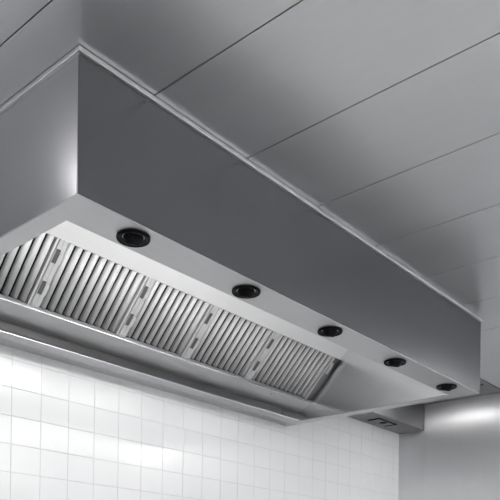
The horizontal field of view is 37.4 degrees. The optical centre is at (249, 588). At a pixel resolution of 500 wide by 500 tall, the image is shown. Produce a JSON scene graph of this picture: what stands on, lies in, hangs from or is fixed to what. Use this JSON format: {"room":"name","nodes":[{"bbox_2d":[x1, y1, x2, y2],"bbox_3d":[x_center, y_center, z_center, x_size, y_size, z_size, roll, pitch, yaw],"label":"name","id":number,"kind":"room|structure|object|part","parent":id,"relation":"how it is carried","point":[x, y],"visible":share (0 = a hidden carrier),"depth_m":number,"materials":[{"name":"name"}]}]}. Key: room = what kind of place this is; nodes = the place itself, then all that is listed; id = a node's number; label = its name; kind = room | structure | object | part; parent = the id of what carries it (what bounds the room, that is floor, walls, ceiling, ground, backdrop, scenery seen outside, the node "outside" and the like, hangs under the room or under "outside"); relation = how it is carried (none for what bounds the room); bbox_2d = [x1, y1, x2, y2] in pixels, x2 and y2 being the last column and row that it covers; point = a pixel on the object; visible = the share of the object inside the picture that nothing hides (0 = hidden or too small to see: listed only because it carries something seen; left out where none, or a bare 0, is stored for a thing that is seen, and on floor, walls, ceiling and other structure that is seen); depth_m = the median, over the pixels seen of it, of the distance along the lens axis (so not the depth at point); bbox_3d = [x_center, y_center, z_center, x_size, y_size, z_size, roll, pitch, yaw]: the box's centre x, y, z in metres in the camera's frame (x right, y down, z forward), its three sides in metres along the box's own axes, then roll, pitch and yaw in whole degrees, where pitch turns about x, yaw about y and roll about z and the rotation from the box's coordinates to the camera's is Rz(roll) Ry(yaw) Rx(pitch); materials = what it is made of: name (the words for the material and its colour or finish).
{"room":"commercial kitchen","nodes":[
{"label":"commercial kitchen","id":0,"kind":"room"},
{"bbox_2d":[0,344,398,499],"bbox_3d":[-1.415,-0.390,3.690,0.104,2.746,8.536,1,0,41],"label":"wall","id":1,"kind":"structure","parent":0,"point":[68,431],"depth_m":4.54,"materials":[{"name":"white tile"}]},
{"bbox_2d":[0,0,499,387],"bbox_3d":[1.048,-1.699,1.535,6.416,0.062,8.372,1,0,41],"label":"ceiling","id":2,"kind":"structure","parent":0,"point":[382,115],"depth_m":2.49,"materials":[{"name":"grey metal"}]},
{"bbox_2d":[0,45,482,425],"bbox_3d":[-0.126,-1.438,3.917,1.523,0.486,2.990,1,0,41],"label":"extraction hood","id":3,"kind":"object","parent":2,"relation":"hanging from","point":[137,245],"visible":1,"depth_m":3.45,"materials":[{"name":"silver metal"}]},
{"bbox_3d":[-1.160,-1.516,3.312,0.251,0.255,0.514,1,0,41],"label":"plate","id":4,"kind":"part","parent":3,"relation":"part of","materials":[{"name":"silver metal"}]},
{"bbox_3d":[-1.151,-1.503,3.305,0.268,0.268,0.518,1,0,41],"label":"frame","id":5,"kind":"part","parent":3,"relation":"part of","materials":[{"name":"metal"}]},
{"bbox_3d":[-1.105,-1.462,2.807,1.505,0.437,0.006,1,0,41],"label":"panel","id":6,"kind":"part","parent":3,"relation":"part of","materials":[{"name":"silver metal"}]},
{"bbox_3d":[-0.990,-1.446,3.546,0.054,0.054,0.046,1,0,41],"label":"handle","id":7,"kind":"part","parent":3,"relation":"part of","materials":[{"name":"metal"}]},
{"bbox_3d":[-0.902,-1.561,3.471,0.054,0.054,0.046,1,0,41],"label":"handle","id":8,"kind":"part","parent":3,"relation":"part of","materials":[{"name":"metal"}]},
{"bbox_3d":[-0.803,-1.498,3.706,0.268,0.268,0.534,1,0,41],"label":"frame","id":9,"kind":"part","parent":3,"relation":"part of","materials":[{"name":"metal"}]},
{"bbox_3d":[-0.811,-1.510,3.713,0.251,0.255,0.530,1,0,41],"label":"plate","id":10,"kind":"part","parent":3,"relation":"part of","materials":[{"name":"silver metal"}]},
{"bbox_3d":[-0.636,-1.440,3.953,0.054,0.054,0.046,1,0,41],"label":"handle","id":11,"kind":"part","parent":3,"relation":"part of","materials":[{"name":"metal"}]},
{"bbox_3d":[-0.694,-1.462,4.416,0.006,0.432,2.817,1,0,41],"label":"panel","id":12,"kind":"part","parent":3,"relation":"part of","materials":[{"name":"silver metal"}]},
{"bbox_3d":[-0.547,-1.556,3.877,0.054,0.054,0.046,1,0,41],"label":"handle","id":13,"kind":"part","parent":3,"relation":"part of","materials":[{"name":"metal"}]},
{"bbox_3d":[-0.532,-1.328,4.274,0.131,0.069,2.817,1,0,41],"label":"filter rail","id":14,"kind":"part","parent":3,"relation":"part of","materials":[{"name":"silver metal"}]},
{"bbox_3d":[-0.475,-1.505,4.098,0.251,0.255,0.475,1,0,41],"label":"plate","id":15,"kind":"part","parent":3,"relation":"part of","materials":[{"name":"silver metal"}]},
{"bbox_3d":[-0.467,-1.493,4.091,0.268,0.268,0.479,1,0,41],"label":"frame","id":16,"kind":"part","parent":3,"relation":"part of","materials":[{"name":"metal"}]},
{"bbox_3d":[-0.318,-1.435,4.317,0.054,0.054,0.046,1,0,41],"label":"handle","id":17,"kind":"part","parent":3,"relation":"part of","materials":[{"name":"metal"}]},
{"bbox_3d":[-0.230,-1.551,4.242,0.054,0.054,0.046,1,0,41],"label":"handle","id":18,"kind":"part","parent":3,"relation":"part of","materials":[{"name":"metal"}]},
{"bbox_3d":[-0.133,-1.500,4.491,0.251,0.255,0.549,1,0,41],"label":"plate","id":19,"kind":"part","parent":3,"relation":"part of","materials":[{"name":"silver metal"}]},
{"bbox_3d":[-0.125,-1.487,4.484,0.268,0.268,0.553,1,0,41],"label":"frame","id":20,"kind":"part","parent":3,"relation":"part of","materials":[{"name":"metal"}]},
{"bbox_3d":[0.048,-1.429,4.738,0.054,0.054,0.046,1,0,41],"label":"handle","id":21,"kind":"part","parent":3,"relation":"part of","materials":[{"name":"metal"}]},
{"bbox_3d":[0.136,-1.545,4.662,0.054,0.054,0.046,1,0,41],"label":"handle","id":22,"kind":"part","parent":3,"relation":"part of","materials":[{"name":"metal"}]},
{"bbox_3d":[0.264,-1.494,4.947,0.251,0.255,0.643,1,0,41],"label":"plate","id":23,"kind":"part","parent":3,"relation":"part of","materials":[{"name":"silver metal"}]},
{"bbox_3d":[0.272,-1.481,4.940,0.268,0.268,0.647,1,0,41],"label":"frame","id":24,"kind":"part","parent":3,"relation":"part of","materials":[{"name":"metal"}]},
{"bbox_3d":[0.737,-1.437,5.042,1.347,0.438,0.006,1,0,41],"label":"panel","id":25,"kind":"part","parent":3,"relation":"part of","materials":[{"name":"silver metal"}]},
{"bbox_2d":[347,404,424,433],"bbox_3d":[0.934,-1.541,6.097,0.252,0.234,1.637,1,0,41],"label":"duct boxing","id":26,"kind":"object","parent":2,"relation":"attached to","point":[405,419],"visible":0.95,"depth_m":6.39,"materials":[{"name":"silver metal"}]},
{"bbox_3d":[1.133,-1.425,6.324,0.117,0.008,0.287,1,0,41],"label":"plate frame","id":27,"kind":"part","parent":26,"relation":"part of","materials":[{"name":"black metal"}]},
{"bbox_3d":[1.132,-1.427,6.324,0.094,0.004,0.262,1,0,41],"label":"access plate","id":28,"kind":"part","parent":26,"relation":"part of","materials":[{"name":"silver metal"}]},
{"bbox_2d":[398,392,499,499],"bbox_3d":[3.793,-0.314,4.740,6.580,2.746,0.111,1,0,41],"label":"wall","id":29,"kind":"structure","parent":0,"point":[456,456],"depth_m":6.43,"materials":[{"name":"silver metal"}]},
{"bbox_2d":[421,378,499,404],"bbox_3d":[1.420,-1.652,6.098,0.983,0.016,0.984,1,0,41],"label":"trim","id":30,"kind":"structure","parent":29,"relation":"attached to","point":[486,387],"depth_m":6.15,"materials":[{"name":"silver metal"}]}
]}

